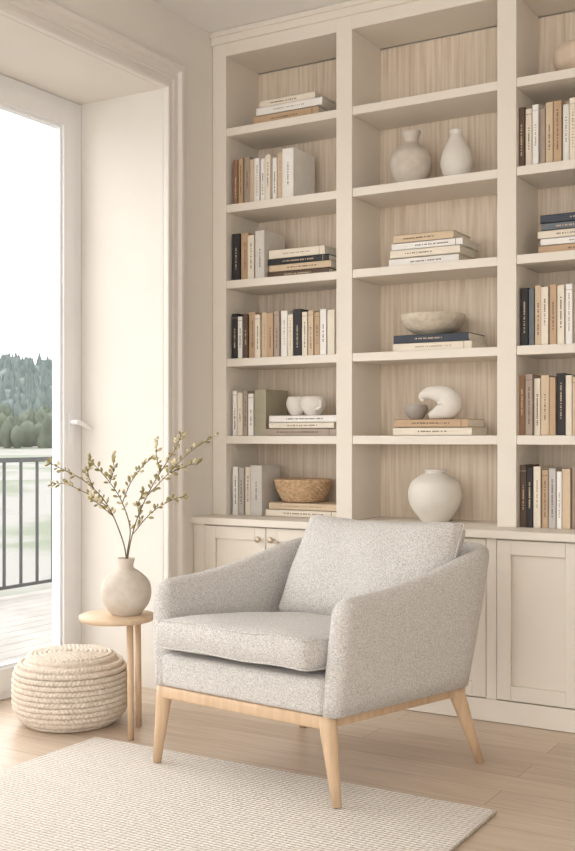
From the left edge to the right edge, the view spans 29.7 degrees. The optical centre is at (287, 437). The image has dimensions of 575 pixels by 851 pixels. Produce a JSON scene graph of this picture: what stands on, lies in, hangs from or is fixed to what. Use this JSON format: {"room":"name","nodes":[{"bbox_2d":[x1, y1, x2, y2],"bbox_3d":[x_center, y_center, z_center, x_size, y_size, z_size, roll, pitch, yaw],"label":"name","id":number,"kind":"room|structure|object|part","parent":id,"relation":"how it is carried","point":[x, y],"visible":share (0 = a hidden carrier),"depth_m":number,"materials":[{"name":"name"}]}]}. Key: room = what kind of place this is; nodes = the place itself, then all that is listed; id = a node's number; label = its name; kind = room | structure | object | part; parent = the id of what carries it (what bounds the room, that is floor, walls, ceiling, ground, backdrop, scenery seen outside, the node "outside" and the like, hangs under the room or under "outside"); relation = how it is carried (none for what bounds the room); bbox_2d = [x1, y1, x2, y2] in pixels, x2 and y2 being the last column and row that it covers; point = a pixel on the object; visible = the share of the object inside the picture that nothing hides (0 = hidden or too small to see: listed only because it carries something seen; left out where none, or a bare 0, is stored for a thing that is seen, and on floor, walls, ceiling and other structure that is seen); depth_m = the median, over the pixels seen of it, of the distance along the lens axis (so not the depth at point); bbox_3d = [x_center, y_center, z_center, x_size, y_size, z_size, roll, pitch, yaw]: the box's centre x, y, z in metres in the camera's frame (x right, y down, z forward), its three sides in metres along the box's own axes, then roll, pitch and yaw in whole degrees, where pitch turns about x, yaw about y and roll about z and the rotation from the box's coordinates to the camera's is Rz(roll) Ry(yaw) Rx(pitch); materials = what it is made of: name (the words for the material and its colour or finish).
{"room":"library","nodes":[
{"label":"library","id":0,"kind":"room"},
{"bbox_2d":[0,0,162,104],"bbox_3d":[-1.540,-1.675,3.537,0.600,0.350,2.931,0,0,31],"label":"wall","id":1,"kind":"structure","parent":0,"point":[29,56],"depth_m":4.42,"materials":[{"name":"paint"}]},
{"bbox_2d":[81,7,212,688],"bbox_3d":[-0.621,-0.385,5.085,0.600,2.930,0.669,0,0,31],"label":"wall","id":2,"kind":"structure","parent":0,"point":[122,137],"depth_m":4.79,"materials":[{"name":"paint"}]},
{"bbox_2d":[0,74,92,699],"bbox_3d":[-1.674,-0.210,3.624,0.141,2.576,2.939,0,0,31],"label":"door","id":3,"kind":"structure","parent":2,"relation":"in","point":[21,99],"depth_m":4.78,"materials":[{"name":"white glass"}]},
{"bbox_2d":[0,0,184,578],"bbox_3d":[-1.268,-0.271,3.376,0.030,2.700,3.174,0,0,31],"label":"trim","id":4,"kind":"structure","parent":2,"relation":"attached to","point":[47,17],"depth_m":4.64,"materials":[{"name":"paint"}]},
{"bbox_2d":[152,0,350,32],"bbox_3d":[0.131,-1.910,1.259,5.800,0.120,6.720,0,0,31],"label":"ceiling","id":5,"kind":"structure","parent":0,"point":[212,16],"depth_m":4.68,"materials":[{"name":"paint"}]},
{"bbox_2d":[0,686,574,850],"bbox_3d":[0.131,1.140,1.259,5.800,0.120,6.720,0,0,31],"label":"floor","id":6,"kind":"structure","parent":0,"point":[526,774],"depth_m":3.72,"materials":[{"name":"brown wood"}]},
{"bbox_2d":[11,644,126,732],"bbox_3d":[-0.823,0.942,4.120,0.441,0.274,0.441,0,0,10],"label":"knitted pouf","id":7,"kind":"object","parent":6,"relation":"on","point":[69,688],"visible":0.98,"depth_m":3.95,"materials":[{"name":"fabric"}]},
{"bbox_2d":[78,609,152,739],"bbox_3d":[-0.618,0.861,3.956,0.278,0.436,0.290,0,0,31],"label":"side table","id":8,"kind":"object","parent":6,"relation":"on","point":[103,617],"visible":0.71,"depth_m":3.87,"materials":[{"name":"brown wood"}]},
{"bbox_3d":[-0.562,0.872,3.877,0.030,0.414,0.026,0,0,31],"label":"leg","id":9,"kind":"part","parent":8,"relation":"part of","materials":[{"name":"brown wood"}]},
{"bbox_2d":[45,431,218,615],"bbox_3d":[-0.561,0.308,3.943,0.640,0.668,0.194,0,0,3],"label":"vase","id":10,"kind":"object","parent":8,"relation":"on","point":[126,591],"visible":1,"depth_m":3.91,"materials":[{"name":"ceramic"}]},
{"bbox_3d":[-0.559,0.872,4.053,0.025,0.414,0.032,0,0,31],"label":"leg","id":11,"kind":"part","parent":8,"relation":"part of","materials":[{"name":"brown wood"}]},
{"bbox_2d":[0,737,496,850],"bbox_3d":[-0.515,1.074,2.701,1.502,0.012,1.847,0,0,31],"label":"area rug","id":12,"kind":"object","parent":6,"relation":"on","point":[95,793],"visible":0.98,"depth_m":3.12,"materials":[{"name":"carpet"}]},
{"bbox_2d":[153,515,488,807],"bbox_3d":[0.121,0.681,3.620,0.941,0.804,0.796,0,0,-43],"label":"armchair","id":13,"kind":"object","parent":6,"relation":"on","point":[345,621],"visible":1,"depth_m":3.46,"materials":[{"name":"grey fabric"}]},
{"bbox_3d":[-0.408,0.942,3.574,0.054,0.254,0.060,0,0,31],"label":"leg","id":14,"kind":"part","parent":13,"relation":"part of","materials":[{"name":"brown wood"}]},
{"bbox_2d":[156,612,330,670],"bbox_3d":[0.024,0.652,3.535,0.689,0.152,0.611,0,0,40],"label":"seat cushion","id":15,"kind":"object","parent":13,"relation":"on","point":[189,641],"depth_m":3.37,"materials":[{"name":"grey fabric"}]},
{"bbox_3d":[0.080,0.835,3.580,0.800,0.038,0.638,0,0,38],"label":"wood frame","id":16,"kind":"part","parent":13,"relation":"part of","materials":[{"name":"brown wood"}]},
{"bbox_3d":[0.135,0.581,3.632,0.905,0.470,0.796,0,0,-43],"label":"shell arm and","id":17,"kind":"part","parent":13,"relation":"part of","materials":[{"name":"grey fabric"}]},
{"bbox_3d":[0.130,0.941,3.161,0.052,0.258,0.090,0,0,-43],"label":"leg","id":18,"kind":"part","parent":13,"relation":"part of","materials":[{"name":"brown wood"}]},
{"bbox_2d":[279,515,464,615],"bbox_3d":[0.283,0.460,3.730,0.640,0.363,0.275,0,0,39],"label":"cushion","id":19,"kind":"object","parent":13,"relation":"on","point":[336,559],"depth_m":3.66,"materials":[{"name":"grey fabric"}]},
{"bbox_3d":[0.589,0.947,3.590,0.128,0.272,0.046,0,0,-14],"label":"leg","id":20,"kind":"part","parent":13,"relation":"part of","materials":[{"name":"brown wood"}]},
{"bbox_2d":[191,0,574,732],"bbox_3d":[0.928,-0.385,4.277,2.885,2.926,0.472,0,0,31],"label":"built-in bookcase","id":21,"kind":"object","parent":6,"relation":"on","point":[522,673],"visible":0.56,"depth_m":4.62,"materials":[{"name":"beige wood"}]},
{"bbox_2d":[232,465,279,515],"bbox_3d":[-0.142,0.236,4.971,0.160,0.226,0.164,0,0,31],"label":"books","id":22,"kind":"object","parent":21,"relation":"on","point":[253,486],"visible":0.98,"depth_m":4.91,"materials":[{"name":"grey paper"}]},
{"bbox_2d":[232,230,284,279],"bbox_3d":[-0.132,-0.824,4.972,0.176,0.216,0.186,0,0,31],"label":"books","id":23,"kind":"object","parent":21,"relation":"in","point":[250,252],"visible":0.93,"depth_m":4.89,"materials":[{"name":"beige paper"}]},
{"bbox_2d":[232,389,287,435],"bbox_3d":[-0.126,-0.114,4.978,0.182,0.207,0.195,0,0,31],"label":"books","id":24,"kind":"object","parent":21,"relation":"in","point":[251,410],"visible":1,"depth_m":4.90,"materials":[{"name":"beige paper"}]},
{"bbox_2d":[233,147,314,203],"bbox_3d":[-0.062,-1.171,4.937,0.321,0.222,0.191,0,0,31],"label":"books","id":25,"kind":"object","parent":21,"relation":"in","point":[290,173],"visible":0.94,"depth_m":4.86,"materials":[{"name":"beige paper"}]},
{"bbox_2d":[232,309,335,358],"bbox_3d":[0.022,-0.465,4.888,0.526,0.207,0.196,0,0,31],"label":"books","id":26,"kind":"object","parent":21,"relation":"in","point":[297,332],"visible":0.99,"depth_m":4.81,"materials":[{"name":"beige paper"}]},
{"bbox_2d":[253,91,335,123],"bbox_3d":[0.049,-1.462,4.880,0.355,0.108,0.199,0,0,31],"label":"book stack","id":27,"kind":"object","parent":21,"relation":"on","point":[312,102],"visible":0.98,"depth_m":4.79,"materials":[{"name":"white paper"}]},
{"bbox_2d":[266,415,335,435],"bbox_3d":[0.108,-0.056,4.845,0.355,0.090,0.202,0,0,31],"label":"book stack","id":28,"kind":"object","parent":21,"relation":"in","point":[279,425],"visible":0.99,"depth_m":4.76,"materials":[{"name":"white paper"}]},
{"bbox_2d":[286,396,326,414],"bbox_3d":[0.086,-0.143,4.834,0.195,0.084,0.115,0,0,31],"label":"cups","id":29,"kind":"object","parent":28,"relation":"on","point":[296,405],"visible":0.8,"depth_m":4.79,"materials":[{"name":"white ceramic"}]},
{"bbox_2d":[266,501,335,517],"bbox_3d":[0.119,0.318,4.859,0.370,0.063,0.230,0,0,31],"label":"book stack","id":30,"kind":"object","parent":21,"relation":"on","point":[276,508],"visible":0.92,"depth_m":4.77,"materials":[{"name":"beige paper"}]},
{"bbox_2d":[274,478,331,501],"bbox_3d":[0.070,0.234,4.872,0.263,0.101,0.263,0,0,31],"label":"wicker basket","id":31,"kind":"object","parent":30,"relation":"on","point":[289,489],"visible":1,"depth_m":4.78,"materials":[{"name":"brown wicker"}]},
{"bbox_2d":[267,245,335,276],"bbox_3d":[0.097,-0.779,4.869,0.327,0.126,0.196,0,0,31],"label":"book stack","id":32,"kind":"object","parent":21,"relation":"in","point":[319,258],"visible":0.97,"depth_m":4.78,"materials":[{"name":"beige paper"}]},
{"bbox_2d":[390,129,431,182],"bbox_3d":[0.524,-1.181,4.596,0.178,0.239,0.178,0,0,31],"label":"ceramic vase","id":33,"kind":"object","parent":21,"relation":"on","point":[411,161],"visible":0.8,"depth_m":4.53,"materials":[{"name":"ceramic"}]},
{"bbox_3d":[1.039,-0.690,4.474,2.875,2.080,0.020,0,0,31],"label":"panel","id":34,"kind":"part","parent":21,"relation":"part of","materials":[{"name":"brown wood"}]},
{"bbox_2d":[389,230,478,265],"bbox_3d":[0.614,-0.781,4.544,0.329,0.130,0.202,0,0,31],"label":"book stack","id":35,"kind":"object","parent":21,"relation":"in","point":[448,245],"visible":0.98,"depth_m":4.46,"materials":[{"name":"beige paper"}]},
{"bbox_2d":[408,469,461,521],"bbox_3d":[0.618,0.241,4.540,0.224,0.217,0.224,0,0,31],"label":"round vase","id":36,"kind":"object","parent":21,"relation":"on","point":[434,495],"visible":0.99,"depth_m":4.46,"materials":[{"name":"white ceramic"}]},
{"bbox_2d":[393,332,486,350],"bbox_3d":[0.638,-0.394,4.528,0.349,0.067,0.189,0,0,31],"label":"book stack","id":37,"kind":"object","parent":21,"relation":"in","point":[457,340],"visible":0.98,"depth_m":4.44,"materials":[{"name":"paper"}]},
{"bbox_2d":[400,311,465,334],"bbox_3d":[0.611,-0.473,4.545,0.272,0.088,0.272,0,0,31],"label":"stone bowl","id":38,"kind":"object","parent":37,"relation":"on","point":[427,322],"visible":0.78,"depth_m":4.45,"materials":[{"name":"stone"}]},
{"bbox_2d":[393,419,487,435],"bbox_3d":[0.638,-0.044,4.528,0.349,0.067,0.193,0,0,31],"label":"book stack","id":39,"kind":"object","parent":21,"relation":"in","point":[402,427],"visible":1,"depth_m":4.45,"materials":[{"name":"beige paper"}]},
{"bbox_2d":[404,404,427,418],"bbox_3d":[0.549,-0.111,4.628,0.102,0.063,0.102,0,0,31],"label":"bowl","id":40,"kind":"object","parent":39,"relation":"on","point":[414,411],"visible":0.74,"depth_m":4.59,"materials":[{"name":"ceramic"}]},
{"bbox_2d":[419,385,461,418],"bbox_3d":[0.633,-0.149,4.497,0.192,0.141,0.091,0,0,31],"label":"abstract sculpture","id":41,"kind":"object","parent":39,"relation":"on","point":[449,401],"visible":1,"depth_m":4.46,"materials":[{"name":"white ceramic"}]},
{"bbox_2d":[440,128,473,175],"bbox_3d":[0.703,-1.170,4.490,0.136,0.217,0.136,0,0,31],"label":"vase","id":42,"kind":"object","parent":21,"relation":"on","point":[457,157],"visible":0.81,"depth_m":4.44,"materials":[{"name":"white ceramic"}]},
{"bbox_2d":[519,373,574,434],"bbox_3d":[1.073,-0.130,4.267,0.275,0.239,0.198,0,0,31],"label":"books","id":43,"kind":"object","parent":21,"relation":"in","point":[546,402],"visible":0.98,"depth_m":4.20,"materials":[{"name":"beige paper"}]},
{"bbox_2d":[519,97,574,165],"bbox_3d":[1.093,-1.181,4.253,0.324,0.242,0.196,0,0,31],"label":"books","id":44,"kind":"object","parent":21,"relation":"in","point":[547,134],"visible":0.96,"depth_m":4.20,"materials":[{"name":"beige paper"}]},
{"bbox_2d":[520,464,574,528],"bbox_3d":[1.081,0.228,4.247,0.301,0.243,0.176,0,0,31],"label":"books","id":45,"kind":"object","parent":21,"relation":"on","point":[547,493],"visible":1,"depth_m":4.20,"materials":[{"name":"beige paper"}]},
{"bbox_2d":[521,284,574,345],"bbox_3d":[1.087,-0.477,4.254,0.302,0.234,0.198,0,0,31],"label":"books","id":46,"kind":"object","parent":21,"relation":"in","point":[547,313],"visible":0.99,"depth_m":4.19,"materials":[{"name":"paper"}]},
{"bbox_2d":[538,212,574,252],"bbox_3d":[1.191,-0.790,4.203,0.391,0.148,0.202,0,0,31],"label":"book stack","id":47,"kind":"object","parent":21,"relation":"in","point":[557,233],"visible":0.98,"depth_m":4.18,"materials":[{"name":"paper"}]},
{"bbox_2d":[553,39,574,70],"bbox_3d":[1.149,-1.467,4.226,0.220,0.118,0.220,0,0,31],"label":"vase","id":48,"kind":"object","parent":21,"relation":"on","point":[564,54],"visible":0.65,"depth_m":4.17,"materials":[{"name":"beige ceramic"}]},
{"bbox_2d":[258,10,574,74],"bbox_3d":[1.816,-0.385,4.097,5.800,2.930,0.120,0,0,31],"label":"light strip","id":49,"kind":"structure","parent":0,"point":[571,10],"depth_m":4.75,"materials":[{"name":"paint"}]},
{"label":"outside","id":50,"kind":"structure","parent":0,"visible":0},
{"bbox_2d":[0,446,51,596],"bbox_3d":[-91.867,3.233,87.689,483.114,4.744,671.768,0,0,31],"label":"lawn","id":51,"kind":"structure","parent":50,"point":[12,469],"depth_m":59.23,"materials":[{"name":"green plant"}]},
{"bbox_2d":[0,404,51,447],"bbox_3d":[-84.588,-4.646,230.866,311.465,12.651,359.418,0,0,31],"label":"tree line","id":52,"kind":"object","parent":51,"relation":"on","point":[31,429],"visible":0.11,"depth_m":185.60,"materials":[{"name":"green plant"}]},
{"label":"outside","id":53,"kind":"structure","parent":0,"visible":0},
{"bbox_2d":[0,351,51,417],"bbox_3d":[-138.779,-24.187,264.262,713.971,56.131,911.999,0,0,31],"label":"forested hill","id":54,"kind":"structure","parent":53,"point":[24,384],"depth_m":471.98,"materials":[{"name":"green plant"}]},
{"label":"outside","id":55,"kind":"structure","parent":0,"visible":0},
{"bbox_2d":[0,588,51,662],"bbox_3d":[-2.986,1.195,4.261,2.374,0.030,13.500,0,0,31],"label":"deck","id":56,"kind":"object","parent":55,"point":[25,618],"visible":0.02,"depth_m":6.89,"materials":[{"name":"beige wood"}]},
{"bbox_2d":[0,457,51,590],"bbox_3d":[-3.930,0.662,4.810,0.050,1.035,13.520,0,0,31],"label":"balcony railing","id":57,"kind":"object","parent":56,"relation":"on","point":[20,460],"visible":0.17,"depth_m":8.07,"materials":[{"name":"black metal"}]}
]}

